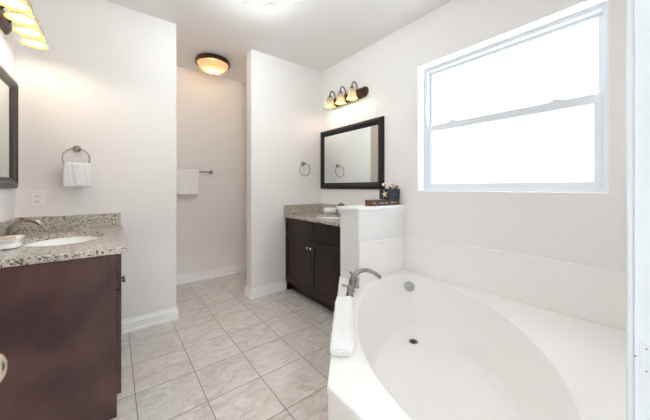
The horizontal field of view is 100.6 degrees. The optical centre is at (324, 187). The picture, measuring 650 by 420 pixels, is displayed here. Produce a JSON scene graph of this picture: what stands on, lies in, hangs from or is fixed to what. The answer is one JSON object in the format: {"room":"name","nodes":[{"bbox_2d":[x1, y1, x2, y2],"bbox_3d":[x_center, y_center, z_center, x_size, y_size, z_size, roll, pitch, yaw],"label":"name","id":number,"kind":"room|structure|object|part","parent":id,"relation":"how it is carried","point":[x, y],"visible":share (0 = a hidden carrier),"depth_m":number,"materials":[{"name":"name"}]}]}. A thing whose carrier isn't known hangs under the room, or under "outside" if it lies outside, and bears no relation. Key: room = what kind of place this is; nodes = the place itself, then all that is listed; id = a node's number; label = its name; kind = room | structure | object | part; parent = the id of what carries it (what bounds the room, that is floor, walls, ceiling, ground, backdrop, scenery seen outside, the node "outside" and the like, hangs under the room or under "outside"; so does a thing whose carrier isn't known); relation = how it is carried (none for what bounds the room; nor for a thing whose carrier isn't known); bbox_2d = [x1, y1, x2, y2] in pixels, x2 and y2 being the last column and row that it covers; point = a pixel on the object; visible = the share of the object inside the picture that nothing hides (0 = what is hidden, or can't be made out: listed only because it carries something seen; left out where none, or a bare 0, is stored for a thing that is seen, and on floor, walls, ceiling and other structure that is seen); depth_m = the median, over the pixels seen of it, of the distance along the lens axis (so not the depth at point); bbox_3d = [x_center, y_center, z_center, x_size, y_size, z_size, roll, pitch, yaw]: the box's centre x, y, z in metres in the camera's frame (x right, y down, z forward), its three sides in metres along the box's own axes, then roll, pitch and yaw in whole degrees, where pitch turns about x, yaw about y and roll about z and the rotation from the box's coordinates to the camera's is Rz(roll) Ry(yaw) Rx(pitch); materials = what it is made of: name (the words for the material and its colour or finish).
{"room":"bathroom","nodes":[
{"label":"bathroom","id":0,"kind":"room"},
{"bbox_2d":[0,353,7,383],"bbox_3d":[-0.446,0.205,0.215,0.124,2.030,0.770,0,0,-38],"label":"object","id":1,"kind":"structure","parent":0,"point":[3,361],"depth_m":0.50,"materials":[{"name":"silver metal"}]},
{"bbox_2d":[0,5,14,221],"bbox_3d":[-1.320,-0.150,0.718,0.100,2.760,2.940,0,0,-38],"label":"wall","id":2,"kind":"structure","parent":0,"point":[7,42],"depth_m":1.77,"materials":[{"name":"white paint"}]},
{"bbox_2d":[0,65,17,188],"bbox_3d":[-1.859,-0.358,1.512,0.032,0.733,0.915,0,0,-38],"label":"wall mirror","id":3,"kind":"object","parent":2,"relation":"attached to","point":[8,85],"visible":1,"depth_m":1.75,"materials":[{"name":"grey mirror"}]},
{"bbox_3d":[-1.867,-0.358,1.506,0.009,0.597,0.779,0,0,-38],"label":"glass","id":4,"kind":"part","parent":3,"relation":"part of","materials":[{"name":"silver mirror"}]},
{"bbox_2d":[0,217,18,235],"bbox_3d":[-1.855,0.267,1.499,0.020,0.106,1.049,0,0,-38],"label":"backsplash","id":5,"kind":"structure","parent":2,"relation":"attached to","point":[3,225],"depth_m":1.67,"materials":[{"name":"stone"}]},
{"bbox_2d":[0,0,48,49],"bbox_3d":[-1.785,-1.040,1.558,0.206,0.203,0.680,0,0,-38],"label":"vanity light","id":6,"kind":"object","parent":2,"relation":"attached to","point":[20,12],"visible":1,"depth_m":1.59,"materials":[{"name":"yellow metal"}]},
{"bbox_3d":[-1.855,-1.035,1.503,0.028,0.116,0.680,0,0,-38],"label":"plate","id":7,"kind":"part","parent":6,"relation":"part of","materials":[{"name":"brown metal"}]},
{"bbox_3d":[-1.603,-0.999,1.386,0.124,0.106,0.124,0,0,-38],"label":"lamp shade","id":8,"kind":"part","parent":6,"relation":"part of","materials":[{"name":"white glass"}]},
{"bbox_3d":[-1.705,-0.999,1.516,0.124,0.106,0.124,0,0,-38],"label":"lamp shade","id":9,"kind":"part","parent":6,"relation":"part of","materials":[{"name":"white glass"}]},
{"bbox_3d":[-1.807,-0.999,1.646,0.124,0.106,0.124,0,0,-38],"label":"lamp shade","id":10,"kind":"part","parent":6,"relation":"part of","materials":[{"name":"white glass"}]},
{"bbox_3d":[-1.909,-0.999,1.775,0.124,0.106,0.124,0,0,-38],"label":"lamp shade","id":11,"kind":"part","parent":6,"relation":"part of","materials":[{"name":"white glass"}]},
{"bbox_2d":[63,162,90,186],"bbox_3d":[-1.895,-0.095,2.068,0.162,0.186,0.041,0,0,-38],"label":"towel","id":12,"kind":"object","parent":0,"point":[74,174],"visible":1,"depth_m":2.05,"materials":[{"name":"white fabric"}]},
{"bbox_2d":[15,0,321,319],"bbox_3d":[-1.191,-0.150,2.777,2.845,2.760,0.140,0,0,-38],"label":"wall","id":13,"kind":"structure","parent":0,"point":[104,85],"depth_m":2.34,"materials":[{"name":"white paint"}]},
{"bbox_2d":[30,191,43,206],"bbox_3d":[-2.099,0.083,1.970,0.072,0.116,0.009,0,0,-38],"label":"wall outlet","id":14,"kind":"object","parent":13,"relation":"attached to","point":[36,197],"visible":1,"depth_m":1.97,"materials":[{"name":"white plastic"}]},
{"bbox_2d":[19,213,120,232],"bbox_3d":[-1.940,0.267,2.087,0.574,0.106,0.020,0,0,-38],"label":"backsplash","id":15,"kind":"structure","parent":13,"relation":"attached to","point":[62,222],"depth_m":2.07,"materials":[{"name":"stone"}]},
{"bbox_2d":[61,146,89,163],"bbox_3d":[-1.917,-0.231,2.082,0.164,0.186,0.057,0,0,-38],"label":"towel ring","id":16,"kind":"object","parent":13,"relation":"attached to","point":[75,148],"visible":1,"depth_m":2.08,"materials":[{"name":"silver metal"}]},
{"bbox_2d":[121,307,178,333],"bbox_3d":[-1.545,1.175,2.398,0.441,0.110,0.019,0,0,-38],"label":"baseboard","id":17,"kind":"structure","parent":13,"relation":"attached to","point":[155,318],"depth_m":2.38,"materials":[{"name":"white paint"}]},
{"bbox_2d":[244,285,250,298],"bbox_3d":[-0.865,1.175,3.033,0.019,0.110,0.178,0,0,-38],"label":"baseboard","id":18,"kind":"structure","parent":13,"relation":"attached to","point":[247,293],"depth_m":3.03,"materials":[{"name":"white paint"}]},
{"bbox_2d":[250,281,284,299],"bbox_3d":[-0.653,1.175,3.098,0.432,0.110,0.019,0,0,-38],"label":"baseboard","id":19,"kind":"structure","parent":13,"relation":"attached to","point":[268,289],"depth_m":3.09,"materials":[{"name":"white paint"}]},
{"bbox_2d":[284,203,320,213],"bbox_3d":[-0.273,0.267,3.395,0.554,0.106,0.020,0,0,-38],"label":"backsplash","id":20,"kind":"structure","parent":13,"relation":"attached to","point":[300,208],"depth_m":3.38,"materials":[{"name":"stone"}]},
{"bbox_2d":[299,162,309,175],"bbox_3d":[-0.263,-0.231,3.380,0.164,0.186,0.057,0,0,-38],"label":"towel ring","id":21,"kind":"object","parent":13,"relation":"attached to","point":[302,163],"visible":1,"depth_m":3.37,"materials":[{"name":"silver metal"}]},
{"bbox_2d":[176,66,246,275],"bbox_3d":[-1.556,-0.150,3.724,1.950,2.760,0.100,0,0,-38],"label":"wall","id":22,"kind":"structure","parent":0,"point":[211,110],"depth_m":3.68,"materials":[{"name":"white paint"}]},
{"bbox_2d":[176,263,246,284],"bbox_3d":[-1.520,1.175,3.677,1.750,0.110,0.019,0,0,-38],"label":"baseboard","id":23,"kind":"structure","parent":22,"relation":"attached to","point":[192,277],"depth_m":3.65,"materials":[{"name":"white paint"}]},
{"bbox_3d":[-1.765,-0.202,3.447,0.652,0.052,0.078,0,0,-38],"label":"towel bar","id":24,"kind":"object","parent":22,"relation":"attached to","visible":0},
{"bbox_2d":[176,169,198,194],"bbox_3d":[-1.803,-0.064,3.390,0.404,0.326,0.050,0,0,-38],"label":"bath towel","id":25,"kind":"object","parent":24,"relation":"hanging from","point":[187,181],"visible":0.7,"depth_m":3.41,"materials":[{"name":"white fabric"}]},
{"bbox_2d":[111,271,333,419],"bbox_3d":[-0.503,1.270,2.046,3.025,0.080,4.040,0,0,-38],"label":"floor","id":26,"kind":"structure","parent":0,"point":[227,355],"depth_m":1.94,"materials":[{"name":"tile"}]},
{"bbox_2d":[0,254,125,419],"bbox_3d":[-1.629,0.791,1.691,0.612,0.878,1.024,0,0,-38],"label":"vanity cabinet","id":27,"kind":"object","parent":26,"relation":"on","point":[60,321],"visible":0.78,"depth_m":1.32,"materials":[{"name":"brown wood"}]},
{"bbox_2d":[0,213,127,267],"bbox_3d":[-1.625,0.283,1.680,0.607,0.138,1.050,0,0,-38],"label":"countertop","id":28,"kind":"structure","parent":27,"relation":"on","point":[106,226],"depth_m":1.72,"materials":[{"name":"stone"}]},
{"bbox_2d":[0,235,24,249],"bbox_3d":[-1.689,0.294,1.433,0.124,0.052,0.176,0,0,-38],"label":"soap dish","id":29,"kind":"object","parent":28,"relation":"on","point":[13,243],"visible":0.94,"depth_m":1.40,"materials":[{"name":"white ceramic"}]},
{"bbox_2d":[0,236,15,239],"bbox_3d":[-1.689,0.277,1.433,0.056,0.024,0.085,0,0,-38],"label":"soap bar","id":30,"kind":"object","parent":29,"relation":"in","point":[8,237],"visible":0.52,"depth_m":1.43,"materials":[{"name":"beige"}]},
{"bbox_2d":[1,217,43,236],"bbox_3d":[-1.784,0.249,1.600,0.168,0.142,0.319,0,0,-38],"label":"sink faucet","id":31,"kind":"object","parent":28,"relation":"on","point":[10,231],"visible":0.69,"depth_m":1.58,"materials":[{"name":"silver metal"}]},
{"bbox_2d":[23,236,99,245],"bbox_3d":[-1.640,0.428,1.700,0.425,0.150,0.576,0,0,-38],"label":"sink","id":32,"kind":"object","parent":28,"relation":"in","point":[67,240],"visible":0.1,"depth_m":1.88,"materials":[{"name":"white ceramic"}]},
{"bbox_3d":[-1.268,0.457,1.658,0.020,0.186,0.496,0,0,-38],"label":"drawer","id":33,"kind":"part","parent":27,"relation":"part of","materials":[{"name":"brown wood"}]},
{"bbox_3d":[-1.268,0.840,1.658,0.020,0.556,0.496,0,0,-38],"label":"door","id":34,"kind":"part","parent":27,"relation":"part of","materials":[{"name":"brown wood"}]},
{"bbox_2d":[286,217,339,311],"bbox_3d":[0.056,0.791,2.982,0.587,0.878,1.073,0,0,-38],"label":"vanity cabinet","id":35,"kind":"object","parent":26,"relation":"on","point":[312,248],"visible":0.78,"depth_m":2.80,"materials":[{"name":"brown wood"}]},
{"bbox_3d":[-0.304,0.457,3.035,0.020,0.186,0.521,0,0,-38],"label":"drawer","id":36,"kind":"part","parent":35,"relation":"part of","materials":[{"name":"brown wood"}]},
{"bbox_3d":[-0.304,0.840,3.035,0.020,0.556,0.521,0,0,-38],"label":"door","id":37,"kind":"part","parent":35,"relation":"part of","materials":[{"name":"brown wood"}]},
{"bbox_2d":[283,203,347,225],"bbox_3d":[0.059,0.283,2.986,0.580,0.138,1.075,0,0,-38],"label":"countertop","id":38,"kind":"structure","parent":35,"relation":"on","point":[307,212],"depth_m":3.23,"materials":[{"name":"stone"}]},
{"bbox_2d":[316,217,339,218],"bbox_3d":[0.056,0.428,2.981,0.425,0.150,0.543,0,0,-38],"label":"sink","id":39,"kind":"object","parent":38,"relation":"in","point":[316,217],"visible":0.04,"depth_m":3.19,"materials":[{"name":"white ceramic"}]},
{"bbox_2d":[324,208,336,213],"bbox_3d":[0.066,0.283,3.293,0.164,0.072,0.074,0,0,0],"label":"washcloth","id":40,"kind":"object","parent":38,"relation":"on","point":[326,210],"visible":0.92,"depth_m":3.26,"materials":[{"name":"white fabric"}]},
{"bbox_3d":[0.020,0.457,2.623,0.020,0.186,0.521,0,0,-38],"label":"drawer","id":41,"kind":"part","parent":35,"relation":"part of","materials":[{"name":"brown wood"}]},
{"bbox_3d":[0.020,0.840,2.623,0.020,0.556,0.521,0,0,-38],"label":"door","id":42,"kind":"part","parent":35,"relation":"part of","materials":[{"name":"brown wood"}]},
{"bbox_2d":[327,269,625,419],"bbox_3d":[0.550,1.002,1.592,1.517,0.456,1.730,0,0,-38],"label":"bathtub","id":43,"kind":"object","parent":26,"relation":"on","point":[426,347],"visible":0.9,"depth_m":1.51,"materials":[{"name":"white ceramic"}]},
{"bbox_2d":[330,296,353,355],"bbox_3d":[0.102,0.749,1.525,0.117,0.049,0.609,0,0,5],"label":"hand towel","id":44,"kind":"object","parent":43,"relation":"on","point":[342,341],"visible":1,"depth_m":1.39,"materials":[{"name":"white fabric"}]},
{"bbox_2d":[341,268,381,296],"bbox_3d":[0.242,0.689,2.026,0.326,0.172,0.183,0,0,-26],"label":"tub faucet","id":45,"kind":"object","parent":43,"relation":"on","point":[353,281],"visible":0.99,"depth_m":2.00,"materials":[{"name":"silver metal"}]},
{"bbox_3d":[0.164,0.730,1.917,0.082,0.090,0.062,0,0,-38],"label":"handle","id":46,"kind":"part","parent":45,"relation":"part of","materials":[{"name":"silver metal"}]},
{"bbox_3d":[0.229,0.711,2.087,0.080,0.129,0.058,0,0,-38],"label":"handle","id":47,"kind":"part","parent":45,"relation":"part of","materials":[{"name":"silver metal"}]},
{"bbox_3d":[0.296,0.689,2.019,0.255,0.172,0.056,0,0,-6],"label":"spout","id":48,"kind":"part","parent":45,"relation":"part of","materials":[{"name":"silver metal"}]},
{"bbox_2d":[105,0,450,82],"bbox_3d":[-0.503,-1.570,2.046,3.025,0.080,4.040,0,0,-38],"label":"ceiling","id":49,"kind":"structure","parent":0,"point":[318,35],"depth_m":2.57,"materials":[{"name":"white paint"}]},
{"bbox_2d":[195,53,229,74],"bbox_3d":[-1.351,-1.443,3.256,0.390,0.174,0.390,0,0,-38],"label":"ceiling light","id":50,"kind":"object","parent":49,"relation":"attached to","point":[207,61],"visible":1,"depth_m":3.26,"materials":[{"name":"brown glass"}]},
{"bbox_2d":[248,0,271,3],"bbox_3d":[-0.520,-1.485,2.052,0.310,0.090,0.310,0,0,-38],"label":"ceiling light","id":51,"kind":"object","parent":49,"relation":"attached to","point":[253,1],"visible":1,"depth_m":2.11,"materials":[{"name":"white glass"}]},
{"bbox_2d":[340,211,404,282],"bbox_3d":[0.445,0.728,2.461,0.620,1.005,0.222,0,0,-38],"label":"wall","id":52,"kind":"structure","parent":0,"point":[354,229],"depth_m":2.29,"materials":[{"name":"white paint"}]},
{"bbox_2d":[336,204,406,215],"bbox_3d":[0.436,0.197,2.449,0.650,0.064,0.274,0,0,-38],"label":"trim","id":53,"kind":"structure","parent":52,"relation":"on","point":[358,210],"depth_m":2.31,"materials":[{"name":"white paint"}]},
{"bbox_2d":[365,199,398,205],"bbox_3d":[0.533,0.139,2.488,0.390,0.052,0.080,0,0,-38],"label":"block sign","id":54,"kind":"object","parent":53,"relation":"on","point":[380,202],"visible":0.97,"depth_m":2.42,"materials":[{"name":"brown wood"}]},
{"bbox_2d":[379,189,399,199],"bbox_3d":[0.613,0.064,2.576,0.170,0.098,0.115,0,0,-38],"label":"planter","id":55,"kind":"object","parent":54,"relation":"on","point":[389,194],"visible":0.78,"depth_m":2.53,"materials":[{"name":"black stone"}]},
{"bbox_2d":[359,235,404,282],"bbox_3d":[0.514,0.615,2.365,0.605,0.321,0.013,0,0,-38],"label":"backsplash","id":56,"kind":"structure","parent":52,"relation":"attached to","point":[383,256],"depth_m":2.35,"materials":[{"name":"white tile"}]},
{"bbox_2d":[322,0,625,270],"bbox_3d":[0.933,-0.150,2.487,0.180,2.760,2.940,0,0,-38],"label":"wall","id":57,"kind":"structure","parent":0,"point":[585,229],"depth_m":2.08,"materials":[{"name":"white paint"}]},
{"bbox_2d":[321,203,347,212],"bbox_3d":[0.279,0.267,3.158,0.020,0.106,1.074,0,0,-38],"label":"backsplash","id":58,"kind":"structure","parent":57,"relation":"attached to","point":[323,206],"depth_m":3.46,"materials":[{"name":"stone"}]},
{"bbox_2d":[325,81,368,108],"bbox_3d":[0.200,-1.070,3.125,0.186,0.203,0.650,0,0,-38],"label":"vanity light","id":59,"kind":"object","parent":57,"relation":"attached to","point":[353,94],"visible":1,"depth_m":3.06,"materials":[{"name":"white glass"}]},
{"bbox_3d":[0.061,-1.029,3.258,0.124,0.106,0.124,0,0,-38],"label":"lamp shade","id":60,"kind":"part","parent":59,"relation":"part of","materials":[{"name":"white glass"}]},
{"bbox_3d":[0.179,-1.029,3.109,0.124,0.106,0.124,0,0,-38],"label":"lamp shade","id":61,"kind":"part","parent":59,"relation":"part of","materials":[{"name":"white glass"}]},
{"bbox_3d":[0.262,-1.050,3.174,0.028,0.116,0.650,0,0,-38],"label":"plate","id":62,"kind":"part","parent":59,"relation":"part of","materials":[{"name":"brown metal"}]},
{"bbox_3d":[0.296,-1.029,2.959,0.124,0.106,0.124,0,0,-38],"label":"lamp shade","id":63,"kind":"part","parent":59,"relation":"part of","materials":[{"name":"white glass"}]},
{"bbox_3d":[0.324,-1.112,2.981,0.127,0.120,0.056,0,0,-38],"label":"arm","id":64,"kind":"part","parent":59,"relation":"part of","materials":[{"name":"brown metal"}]},
{"bbox_2d":[321,116,383,188],"bbox_3d":[0.269,-0.353,3.161,0.032,0.747,1.054,0,0,-38],"label":"wall mirror","id":65,"kind":"object","parent":57,"relation":"attached to","point":[352,155],"visible":0.98,"depth_m":3.07,"materials":[{"name":"mirror glass"},{"name":"dark espresso wood"}]},
{"bbox_3d":[0.277,-0.353,3.167,0.009,0.605,0.912,0,0,-38],"label":"glass","id":66,"kind":"part","parent":65,"relation":"part of","materials":[{"name":"silver mirror"}]},
{"bbox_2d":[417,67,423,190],"bbox_3d":[0.883,-0.532,2.486,0.102,1.124,0.006,0,0,-38],"label":"trim","id":67,"kind":"structure","parent":57,"relation":"attached to","point":[420,73],"depth_m":2.48,"materials":[{"name":"white paint"}]},
{"bbox_2d":[418,0,606,69],"bbox_3d":[1.253,-1.092,2.014,0.102,0.006,1.194,0,0,-38],"label":"trim","id":68,"kind":"structure","parent":57,"relation":"attached to","point":[586,4],"depth_m":1.88,"materials":[{"name":"white paint"}]},
{"bbox_2d":[417,191,608,194],"bbox_3d":[1.252,0.035,2.013,0.104,0.011,1.204,0,0,-38],"label":"trim","id":69,"kind":"structure","parent":57,"relation":"attached to","point":[599,193],"depth_m":1.80,"materials":[{"name":"white paint"}]},
{"bbox_2d":[405,235,625,330],"bbox_3d":[1.221,0.615,1.965,0.013,0.321,1.516,0,0,-38],"label":"tub backsplash","id":70,"kind":"structure","parent":57,"relation":"attached to","point":[586,292],"depth_m":1.78,"materials":[{"name":"white tile"}]},
{"bbox_2d":[424,2,606,191],"bbox_3d":[1.322,-0.527,2.068,0.076,1.135,1.206,0,0,-38],"label":"window","id":71,"kind":"structure","parent":57,"relation":"in","point":[599,100],"depth_m":1.85,"materials":[{"name":"white plastic"}]},
{"bbox_3d":[1.314,-0.280,2.061,0.028,0.574,1.140,0,0,-38],"label":"sash","id":72,"kind":"part","parent":71,"relation":"part of","materials":[{"name":"white glass"}]},
{"bbox_3d":[1.338,-0.789,2.080,0.023,0.545,1.140,0,0,-38],"label":"sash","id":73,"kind":"part","parent":71,"relation":"part of","materials":[{"name":"glass"}]},
{"bbox_2d":[607,0,608,192],"bbox_3d":[1.624,-0.532,1.541,0.102,1.124,0.006,0,0,-38],"label":"trim","id":74,"kind":"structure","parent":57,"relation":"attached to","point":[607,0],"depth_m":1.51,"materials":[{"name":"white paint"}]},
{"bbox_3d":[0.625,-0.150,0.455,2.835,2.760,0.124,0,0,-38],"label":"wall","id":75,"kind":"structure","parent":0,"visible":0},
{"bbox_2d":[626,0,649,419],"bbox_3d":[0.187,0.170,0.116,1.054,2.121,0.139,0,0,-38],"label":"door","id":76,"kind":"structure","parent":75,"relation":"in","point":[637,11],"depth_m":0.45,"materials":[{"name":"white"}]},
{"bbox_3d":[0.538,0.170,0.472,0.062,2.121,0.011,0,0,-38],"label":"casing","id":77,"kind":"part","parent":76,"relation":"part of","materials":[{"name":"white wood"}]},
{"bbox_3d":[0.525,0.280,0.432,0.002,0.050,0.028,0,0,-38],"label":"strike plate","id":78,"kind":"part","parent":76,"relation":"part of","materials":[{"name":"white metal"}]}
]}

